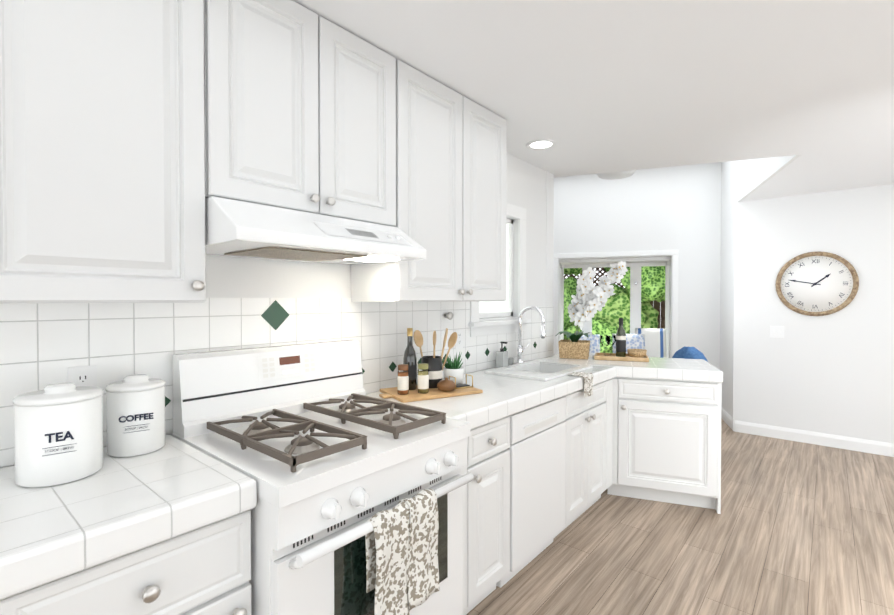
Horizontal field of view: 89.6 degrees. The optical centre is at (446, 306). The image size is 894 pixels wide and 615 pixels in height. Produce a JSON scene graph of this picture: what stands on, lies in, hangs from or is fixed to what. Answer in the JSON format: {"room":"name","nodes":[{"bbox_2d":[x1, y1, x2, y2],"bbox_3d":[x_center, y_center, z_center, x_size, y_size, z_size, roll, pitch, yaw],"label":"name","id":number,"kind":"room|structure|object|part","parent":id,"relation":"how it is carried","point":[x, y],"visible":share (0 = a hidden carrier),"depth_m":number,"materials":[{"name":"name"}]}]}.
{"room":"kitchen","nodes":[
{"label":"kitchen","id":0,"kind":"room"},
{"bbox_2d":[0,153,553,467],"bbox_3d":[-1.161,0.162,1.392,0.120,2.420,6.150,1,1,40],"label":"wall","id":1,"kind":"structure","parent":0,"point":[235,277],"depth_m":2.11,"materials":[{"name":"white paint"}]},
{"bbox_2d":[0,0,205,303],"bbox_3d":[-0.981,-0.526,1.225,0.354,1.034,0.502,1,1,40],"label":"upper cabinet","id":2,"kind":"object","parent":1,"relation":"attached to","point":[102,159],"visible":1,"depth_m":1.14,"materials":[{"name":"white paint"}]},
{"bbox_2d":[0,298,553,466],"bbox_3d":[-0.434,0.194,2.152,0.008,0.464,4.048,1,1,40],"label":"backsplash","id":3,"kind":"structure","parent":1,"relation":"attached to","point":[42,345],"depth_m":1.62,"materials":[{"name":"tile"}]},
{"bbox_2d":[67,365,96,386],"bbox_3d":[-1.100,0.238,1.358,0.007,0.114,0.070,1,1,40],"label":"electrical outlet","id":4,"kind":"object","parent":3,"relation":"attached to","point":[82,376],"visible":0.52,"depth_m":1.36,"materials":[{"name":"white plastic"}]},
{"bbox_2d":[444,312,452,319],"bbox_3d":[0.008,0.055,2.629,0.048,0.047,0.048,1,1,40],"label":"wall hook","id":5,"kind":"object","parent":3,"relation":"attached to","point":[449,315],"visible":1,"depth_m":2.61,"materials":[{"name":"silver metal"}]},
{"bbox_2d":[455,329,462,348],"bbox_3d":[0.074,0.200,2.743,0.007,0.114,0.070,1,1,40],"label":"electrical outlet","id":6,"kind":"object","parent":3,"relation":"attached to","point":[459,343],"visible":1,"depth_m":2.74,"materials":[{"name":"white plastic"}]},
{"bbox_2d":[204,0,395,226],"bbox_3d":[-0.569,-0.691,1.709,0.354,0.717,0.762,1,1,40],"label":"upper cabinet","id":7,"kind":"object","parent":1,"relation":"attached to","point":[299,107],"visible":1,"depth_m":1.56,"materials":[{"name":"white paint"}]},
{"bbox_2d":[205,196,426,264],"bbox_3d":[-0.511,-0.256,1.665,0.488,0.146,0.758,1,1,40],"label":"range hood","id":8,"kind":"object","parent":7,"relation":"attached to","point":[235,228],"visible":0.98,"depth_m":1.46,"materials":[{"name":"white metal"}]},
{"bbox_2d":[351,59,506,301],"bbox_3d":[-0.044,-0.541,2.330,0.354,1.034,0.852,1,1,40],"label":"upper cabinet","id":9,"kind":"object","parent":1,"relation":"attached to","point":[451,176],"visible":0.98,"depth_m":2.15,"materials":[{"name":"white paint"}]},
{"bbox_2d":[468,203,530,336],"bbox_3d":[0.348,-0.264,3.090,0.120,0.905,0.700,1,1,40],"label":"window","id":10,"kind":"structure","parent":1,"relation":"in","point":[494,309],"depth_m":3.26,"materials":[{"name":"white paint"}]},
{"bbox_2d":[546,171,546,288],"bbox_3d":[0.766,-0.260,3.722,3.820,3.200,0.220,0,1,20],"label":"wall","id":11,"kind":"structure","parent":0,"point":[546,229],"depth_m":3.58,"materials":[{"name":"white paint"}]},
{"bbox_2d":[293,0,893,201],"bbox_3d":[0.023,-1.081,2.371,8.800,0.040,9.440,1,1,40],"label":"ceiling","id":12,"kind":"structure","parent":0,"point":[595,86],"depth_m":2.05,"materials":[{"name":"white paint"}]},
{"bbox_2d":[526,139,555,149],"bbox_3d":[0.620,-1.066,2.966,0.190,0.008,0.190,1,1,40],"label":"recessed light","id":13,"kind":"object","parent":12,"relation":"in","point":[538,144],"visible":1,"depth_m":2.96,"materials":[{"name":"white paint"}]},
{"bbox_2d":[553,162,720,369],"bbox_3d":[1.657,-0.292,6.133,3.820,3.200,0.120,0,1,20],"label":"wall","id":14,"kind":"structure","parent":0,"point":[673,208],"depth_m":5.64,"materials":[{"name":"white paint"}]},
{"bbox_2d":[553,250,678,357],"bbox_3d":[2.252,0.270,6.125,1.537,2.075,0.563,0,1,20],"label":"bay window","id":15,"kind":"structure","parent":14,"relation":"in","point":[635,261],"depth_m":6.10,"materials":[{"name":"white paint"}]},
{"bbox_2d":[579,334,599,354],"bbox_3d":[1.913,0.588,6.244,0.400,0.400,0.120,0,-11,14],"label":"pillow","id":16,"kind":"object","parent":15,"relation":"on","point":[594,344],"visible":0.27,"depth_m":6.19,"materials":[{"name":"fabric"}]},
{"bbox_2d":[612,333,644,353],"bbox_3d":[2.392,0.577,5.923,0.400,0.430,0.120,0,-9,14],"label":"pillow","id":17,"kind":"object","parent":15,"relation":"on","point":[635,341],"visible":0.27,"depth_m":5.88,"materials":[{"name":"fabric"}]},
{"bbox_2d":[635,328,665,357],"bbox_3d":[2.710,0.543,5.992,0.380,0.500,0.120,0,-11,20],"label":"pillow","id":18,"kind":"object","parent":15,"relation":"on","point":[655,342],"visible":0.67,"depth_m":5.94,"materials":[{"name":"white fabric"}]},
{"bbox_2d":[466,418,893,614],"bbox_3d":[0.993,1.373,3.548,8.800,0.060,12.200,1,1,40],"label":"floor","id":19,"kind":"structure","parent":0,"point":[796,528],"depth_m":2.51,"materials":[{"name":"brown wood"}]},
{"bbox_2d":[0,510,250,614],"bbox_3d":[-0.866,0.946,1.166,0.616,0.858,0.474,1,1,40],"label":"base cabinet","id":20,"kind":"object","parent":19,"relation":"on","point":[205,570],"visible":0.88,"depth_m":1.01,"materials":[{"name":"white paint"}]},
{"bbox_2d":[0,434,256,599],"bbox_3d":[-0.882,0.478,1.150,0.616,0.075,0.515,1,1,40],"label":"countertop","id":21,"kind":"structure","parent":20,"relation":"on","point":[117,507],"depth_m":1.00,"materials":[{"name":"tile"}]},
{"bbox_2d":[13,383,102,487],"bbox_3d":[-1.002,0.321,1.168,0.182,0.237,0.178,1,1,40],"label":"tea canister","id":22,"kind":"object","parent":21,"relation":"on","point":[58,433],"visible":1,"depth_m":1.10,"materials":[{"name":"white ceramic"}]},
{"bbox_2d":[105,374,165,456],"bbox_3d":[-0.939,0.323,1.364,0.158,0.227,0.150,1,1,40],"label":"coffee canister","id":23,"kind":"object","parent":21,"relation":"on","point":[135,405],"visible":1,"depth_m":1.31,"materials":[{"name":"white ceramic"}]},
{"bbox_2d":[172,340,473,614],"bbox_3d":[-0.403,0.767,1.591,0.762,1.205,0.764,1,1,40],"label":"range","id":24,"kind":"object","parent":19,"relation":"on","point":[357,509],"visible":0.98,"depth_m":1.41,"materials":[{"name":"white metal"}]},
{"bbox_3d":[-0.156,0.636,1.379,0.076,0.060,0.690,1,1,40],"label":"handle","id":25,"kind":"part","parent":24,"relation":"part of","materials":[{"name":"white metal"}]},
{"bbox_2d":[365,501,409,614],"bbox_3d":[-0.172,0.788,1.323,0.054,0.386,0.144,1,1,40],"label":"towel","id":26,"kind":"object","parent":24,"relation":"hanging from","point":[387,539],"depth_m":1.31,"materials":[{"name":"beige fabric"}]},
{"bbox_2d":[397,489,438,609],"bbox_3d":[-0.088,0.755,1.421,0.062,0.330,0.144,1,1,40],"label":"towel","id":27,"kind":"object","parent":24,"relation":"hanging from","point":[421,516],"depth_m":1.40,"materials":[{"name":"beige fabric"}]},
{"bbox_2d":[460,416,509,614],"bbox_3d":[-0.062,0.933,2.115,0.616,0.858,0.462,1,1,40],"label":"base cabinet","id":28,"kind":"object","parent":19,"relation":"on","point":[486,529],"visible":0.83,"depth_m":1.97,"materials":[{"name":"white paint"}]},
{"bbox_2d":[496,396,565,587],"bbox_3d":[0.272,0.932,2.515,0.589,0.850,0.568,1,1,40],"label":"dishwasher","id":29,"kind":"object","parent":19,"relation":"on","point":[537,448],"visible":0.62,"depth_m":2.29,"materials":[{"name":"white plastic"}]},
{"bbox_2d":[553,379,612,538],"bbox_3d":[0.698,0.920,3.012,0.618,0.860,0.733,1,1,40],"label":"base cabinet","id":30,"kind":"object","parent":19,"relation":"on","point":[588,460],"visible":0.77,"depth_m":2.79,"materials":[{"name":"white paint"}]},
{"bbox_2d":[366,363,615,428],"bbox_3d":[0.357,0.458,2.612,0.616,0.075,1.777,1,1,40],"label":"countertop","id":31,"kind":"structure","parent":30,"relation":"on","point":[499,397],"depth_m":2.20,"materials":[{"name":"tile"}]},
{"bbox_2d":[379,385,482,402],"bbox_3d":[-0.099,0.417,2.205,0.475,0.016,0.280,0,1,-30],"label":"cutting board","id":32,"kind":"object","parent":31,"relation":"on","point":[415,395],"visible":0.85,"depth_m":2.11,"materials":[{"name":"brown wood"}]},
{"bbox_2d":[397,364,408,394],"bbox_3d":[-0.205,0.342,2.103,0.052,0.135,0.052,0,1,-30],"label":"spice jar","id":33,"kind":"object","parent":32,"relation":"on","point":[403,383],"visible":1,"depth_m":2.08,"materials":[{"name":"clear glass"}]},
{"bbox_2d":[403,328,416,389],"bbox_3d":[-0.182,0.258,2.212,0.067,0.300,0.067,0,1,-30],"label":"oil bottle","id":34,"kind":"object","parent":32,"relation":"on","point":[409,358],"visible":0.77,"depth_m":2.19,"materials":[{"name":"black"}]},
{"bbox_2d":[418,363,428,392],"bbox_3d":[-0.113,0.341,2.132,0.052,0.135,0.052,0,1,-30],"label":"spice jar","id":35,"kind":"object","parent":32,"relation":"on","point":[423,381],"visible":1,"depth_m":2.11,"materials":[{"name":"clear glass"}]},
{"bbox_2d":[413,328,456,387],"bbox_3d":[-0.053,0.258,2.300,0.204,0.296,0.158,0,1,-30],"label":"utensil crock","id":36,"kind":"object","parent":32,"relation":"on","point":[435,365],"visible":0.79,"depth_m":2.26,"materials":[{"name":"grey ceramic"}]},
{"bbox_2d":[437,378,455,391],"bbox_3d":[-0.003,0.376,2.172,0.091,0.064,0.092,0,1,-30],"label":"onion","id":37,"kind":"object","parent":32,"relation":"on","point":[446,385],"visible":0.98,"depth_m":2.14,"materials":[{"name":"brown food"}]},
{"bbox_2d":[442,352,463,384],"bbox_3d":[0.022,0.323,2.343,0.134,0.166,0.139,0,1,-30],"label":"plant pot","id":38,"kind":"object","parent":32,"relation":"on","point":[454,369],"visible":0.88,"depth_m":2.31,"materials":[{"name":"white ceramic"}]},
{"bbox_2d":[449,374,472,388],"bbox_3d":[0.070,0.379,2.266,0.106,0.058,0.066,0,1,-30],"label":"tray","id":39,"kind":"object","parent":32,"relation":"on","point":[461,385],"visible":0.75,"depth_m":2.25,"materials":[{"name":"brown"}]},
{"bbox_2d":[496,341,507,367],"bbox_3d":[0.368,0.324,2.982,0.070,0.180,0.060,1,1,40],"label":"soap dispenser","id":40,"kind":"object","parent":31,"relation":"on","point":[501,357],"visible":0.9,"depth_m":2.97,"materials":[{"name":"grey glass"}]},
{"bbox_2d":[508,358,513,365],"bbox_3d":[0.435,0.385,3.090,0.044,0.055,0.043,1,1,40],"label":"cup","id":41,"kind":"object","parent":31,"relation":"on","point":[510,361],"visible":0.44,"depth_m":3.07,"materials":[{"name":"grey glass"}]},
{"bbox_2d":[515,306,545,362],"bbox_3d":[0.584,0.196,3.127,0.220,0.398,0.095,0,1,32],"label":"faucet","id":42,"kind":"object","parent":31,"relation":"on","point":[519,347],"visible":1,"depth_m":3.14,"materials":[{"name":"silver metal"}]},
{"bbox_2d":[484,360,592,380],"bbox_3d":[0.603,0.511,2.910,0.428,0.224,0.660,1,1,40],"label":"sink","id":43,"kind":"object","parent":31,"relation":"in","point":[540,370],"visible":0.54,"depth_m":2.95,"materials":[{"name":"white ceramic"}]},
{"bbox_2d":[567,372,592,397],"bbox_3d":[0.809,0.475,2.736,0.114,0.129,0.138,1,1,40],"label":"towel","id":44,"kind":"object","parent":31,"relation":"hanging from","point":[588,383],"visible":1,"depth_m":2.71,"materials":[{"name":"beige fabric"}]},
{"bbox_2d":[607,377,721,513],"bbox_3d":[1.542,0.917,3.280,0.693,0.859,0.621,0,1,20],"label":"base cabinet","id":45,"kind":"object","parent":19,"relation":"on","point":[666,440],"visible":0.96,"depth_m":3.02,"materials":[{"name":"white paint"}]},
{"bbox_2d":[526,353,722,382],"bbox_3d":[1.273,0.447,3.396,1.287,0.075,0.640,0,1,20],"label":"countertop","id":46,"kind":"structure","parent":45,"relation":"on","point":[697,370],"depth_m":3.07,"materials":[{"name":"tile"}]},
{"bbox_2d":[557,261,627,358],"bbox_3d":[1.132,0.026,3.536,0.538,0.761,0.366,0,1,20],"label":"potted plant","id":47,"kind":"object","parent":46,"relation":"on","point":[588,300],"visible":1,"depth_m":3.50,"materials":[{"name":"wicker"},{"name":"leaf"},{"name":"petal"}]},
{"bbox_2d":[594,352,648,361],"bbox_3d":[1.343,0.393,3.475,0.386,0.030,0.246,0,1,20],"label":"tray","id":48,"kind":"object","parent":46,"relation":"on","point":[601,356],"visible":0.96,"depth_m":3.38,"materials":[{"name":"brown wood"}]},
{"bbox_2d":[600,336,609,355],"bbox_3d":[1.225,0.312,3.486,0.076,0.165,0.076,0,1,20],"label":"wine glass","id":49,"kind":"object","parent":48,"relation":"on","point":[603,343],"visible":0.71,"depth_m":3.47,"materials":[{"name":"clear glass"}]},
{"bbox_2d":[606,335,615,355],"bbox_3d":[1.290,0.312,3.547,0.076,0.165,0.076,0,1,20],"label":"wine glass","id":50,"kind":"object","parent":48,"relation":"on","point":[607,340],"visible":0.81,"depth_m":3.54,"materials":[{"name":"clear glass"}]},
{"bbox_2d":[616,318,625,356],"bbox_3d":[1.357,0.244,3.511,0.075,0.302,0.075,0,1,20],"label":"wine bottle","id":51,"kind":"object","parent":48,"relation":"on","point":[620,342],"visible":0.94,"depth_m":3.48,"materials":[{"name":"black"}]},
{"bbox_2d":[627,349,646,357],"bbox_3d":[1.463,0.365,3.468,0.140,0.060,0.139,0,1,20],"label":"bowl","id":52,"kind":"object","parent":48,"relation":"on","point":[640,353],"visible":0.94,"depth_m":3.42,"materials":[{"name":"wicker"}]},
{"bbox_2d":[672,346,707,361],"bbox_3d":[2.190,0.840,4.039,0.350,0.994,0.450,1,1,35],"label":"chair","id":53,"kind":"object","parent":19,"relation":"on","point":[685,352],"visible":0.1,"depth_m":3.85,"materials":[{"name":"fabric"}]},
{"bbox_2d":[720,155,800,417],"bbox_3d":[2.956,-0.268,4.310,0.120,3.200,2.400,0,1,20],"label":"wall","id":54,"kind":"structure","parent":0,"point":[741,180],"depth_m":4.99,"materials":[{"name":"white paint"}]},
{"bbox_2d":[721,407,734,430],"bbox_3d":[1.506,1.255,5.746,3.580,0.115,0.750,0,1,20],"label":"baseboard","id":55,"kind":"structure","parent":54,"relation":"attached to","point":[726,417],"depth_m":5.02,"materials":[{"name":"white paint"}]},
{"bbox_2d":[733,184,893,443],"bbox_3d":[4.456,0.131,3.650,3.610,2.420,0.120,1,1,40],"label":"wall","id":56,"kind":"structure","parent":0,"point":[832,374],"depth_m":4.33,"materials":[{"name":"white paint"}]},
{"bbox_2d":[770,326,783,337],"bbox_3d":[3.320,0.259,4.528,0.116,0.120,0.012,1,1,40],"label":"switch plate","id":57,"kind":"object","parent":56,"relation":"attached to","point":[776,331],"visible":1,"depth_m":4.53,"materials":[{"name":"white plastic"}]},
{"bbox_2d":[735,420,893,456],"bbox_3d":[4.374,1.284,3.646,3.470,0.115,0.016,1,1,40],"label":"baseboard","id":58,"kind":"structure","parent":56,"relation":"attached to","point":[856,444],"depth_m":4.32,"materials":[{"name":"white paint"}]},
{"bbox_2d":[775,252,858,315],"bbox_3d":[3.537,-0.214,4.321,0.620,0.620,0.038,1,1,40],"label":"wall clock","id":59,"kind":"object","parent":56,"relation":"attached to","point":[820,285],"visible":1,"depth_m":4.31,"materials":[{"name":"white"}]},
{"bbox_3d":[1.220,-1.901,4.929,3.820,0.050,2.640,0,1,20],"label":"ceiling","id":60,"kind":"structure","parent":0,"visible":0},
{"bbox_2d":[597,170,635,179],"bbox_3d":[1.705,-1.589,4.541,0.400,0.565,0.400,0,1,20],"label":"ceiling light","id":61,"kind":"object","parent":60,"relation":"hanging from","point":[615,175],"visible":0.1,"depth_m":4.51,"materials":[{"name":"white paint"}]},
{"label":"outside","id":62,"kind":"structure","parent":0,"visible":0},
{"bbox_3d":[3.642,1.483,9.768,15.000,0.050,6.930,0,1,20],"label":"garden","id":63,"kind":"object","parent":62,"visible":0},
{"bbox_2d":[593,284,658,333],"bbox_3d":[3.336,0.330,9.108,1.691,1.570,1.250,0,1,20],"label":"hedge","id":64,"kind":"object","parent":63,"relation":"in","point":[614,309],"visible":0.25,"depth_m":8.58,"materials":[{"name":"green plant"}]},
{"bbox_2d":[564,318,617,352],"bbox_3d":[2.669,0.678,8.299,1.048,0.978,0.848,0,1,20],"label":"hedge","id":65,"kind":"object","parent":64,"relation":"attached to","point":[600,327],"visible":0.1,"depth_m":7.98,"materials":[{"name":"green plant"}]},
{"bbox_2d":[650,300,664,328],"bbox_3d":[3.809,0.602,10.196,13.008,1.700,0.070,0,1,20],"label":"fence","id":66,"kind":"object","parent":63,"relation":"on","point":[655,304],"depth_m":9.87,"materials":[{"name":"brown wood"}]},
{"bbox_2d":[564,276,576,329],"bbox_3d":[2.058,0.271,9.520,2.204,1.918,1.661,0,1,20],"label":"hedge","id":67,"kind":"object","parent":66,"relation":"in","point":[570,285],"visible":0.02,"depth_m":8.87,"materials":[{"name":"green plant"}]},
{"bbox_2d":[564,267,623,287],"bbox_3d":[2.145,-0.609,10.800,5.484,0.734,0.100,0,1,20],"label":"lattice","id":68,"kind":"object","parent":66,"relation":"on","point":[598,275],"visible":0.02,"depth_m":10.31,"materials":[{"name":"wood"}]},
{"bbox_3d":[0.232,-0.194,10.423,3.554,3.130,2.857,0,1,20],"label":"hedge","id":69,"kind":"object","parent":63,"relation":"on","visible":0},
{"bbox_2d":[564,268,581,275],"bbox_3d":[2.789,-1.028,10.051,0.782,0.701,0.634,0,1,20],"label":"hedge","id":70,"kind":"object","parent":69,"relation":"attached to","point":[573,271],"visible":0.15,"depth_m":9.91,"materials":[{"name":"green plant"}]},
{"bbox_3d":[5.962,-1.382,8.708,2.848,2.560,2.314,0,1,20],"label":"hedge","id":71,"kind":"object","parent":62,"visible":0},
{"bbox_2d":[621,266,664,302],"bbox_3d":[3.884,-0.600,8.347,1.254,1.046,0.979,0,1,20],"label":"hedge","id":72,"kind":"object","parent":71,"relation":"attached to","point":[652,283],"visible":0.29,"depth_m":8.04,"materials":[{"name":"green plant"}]}
]}

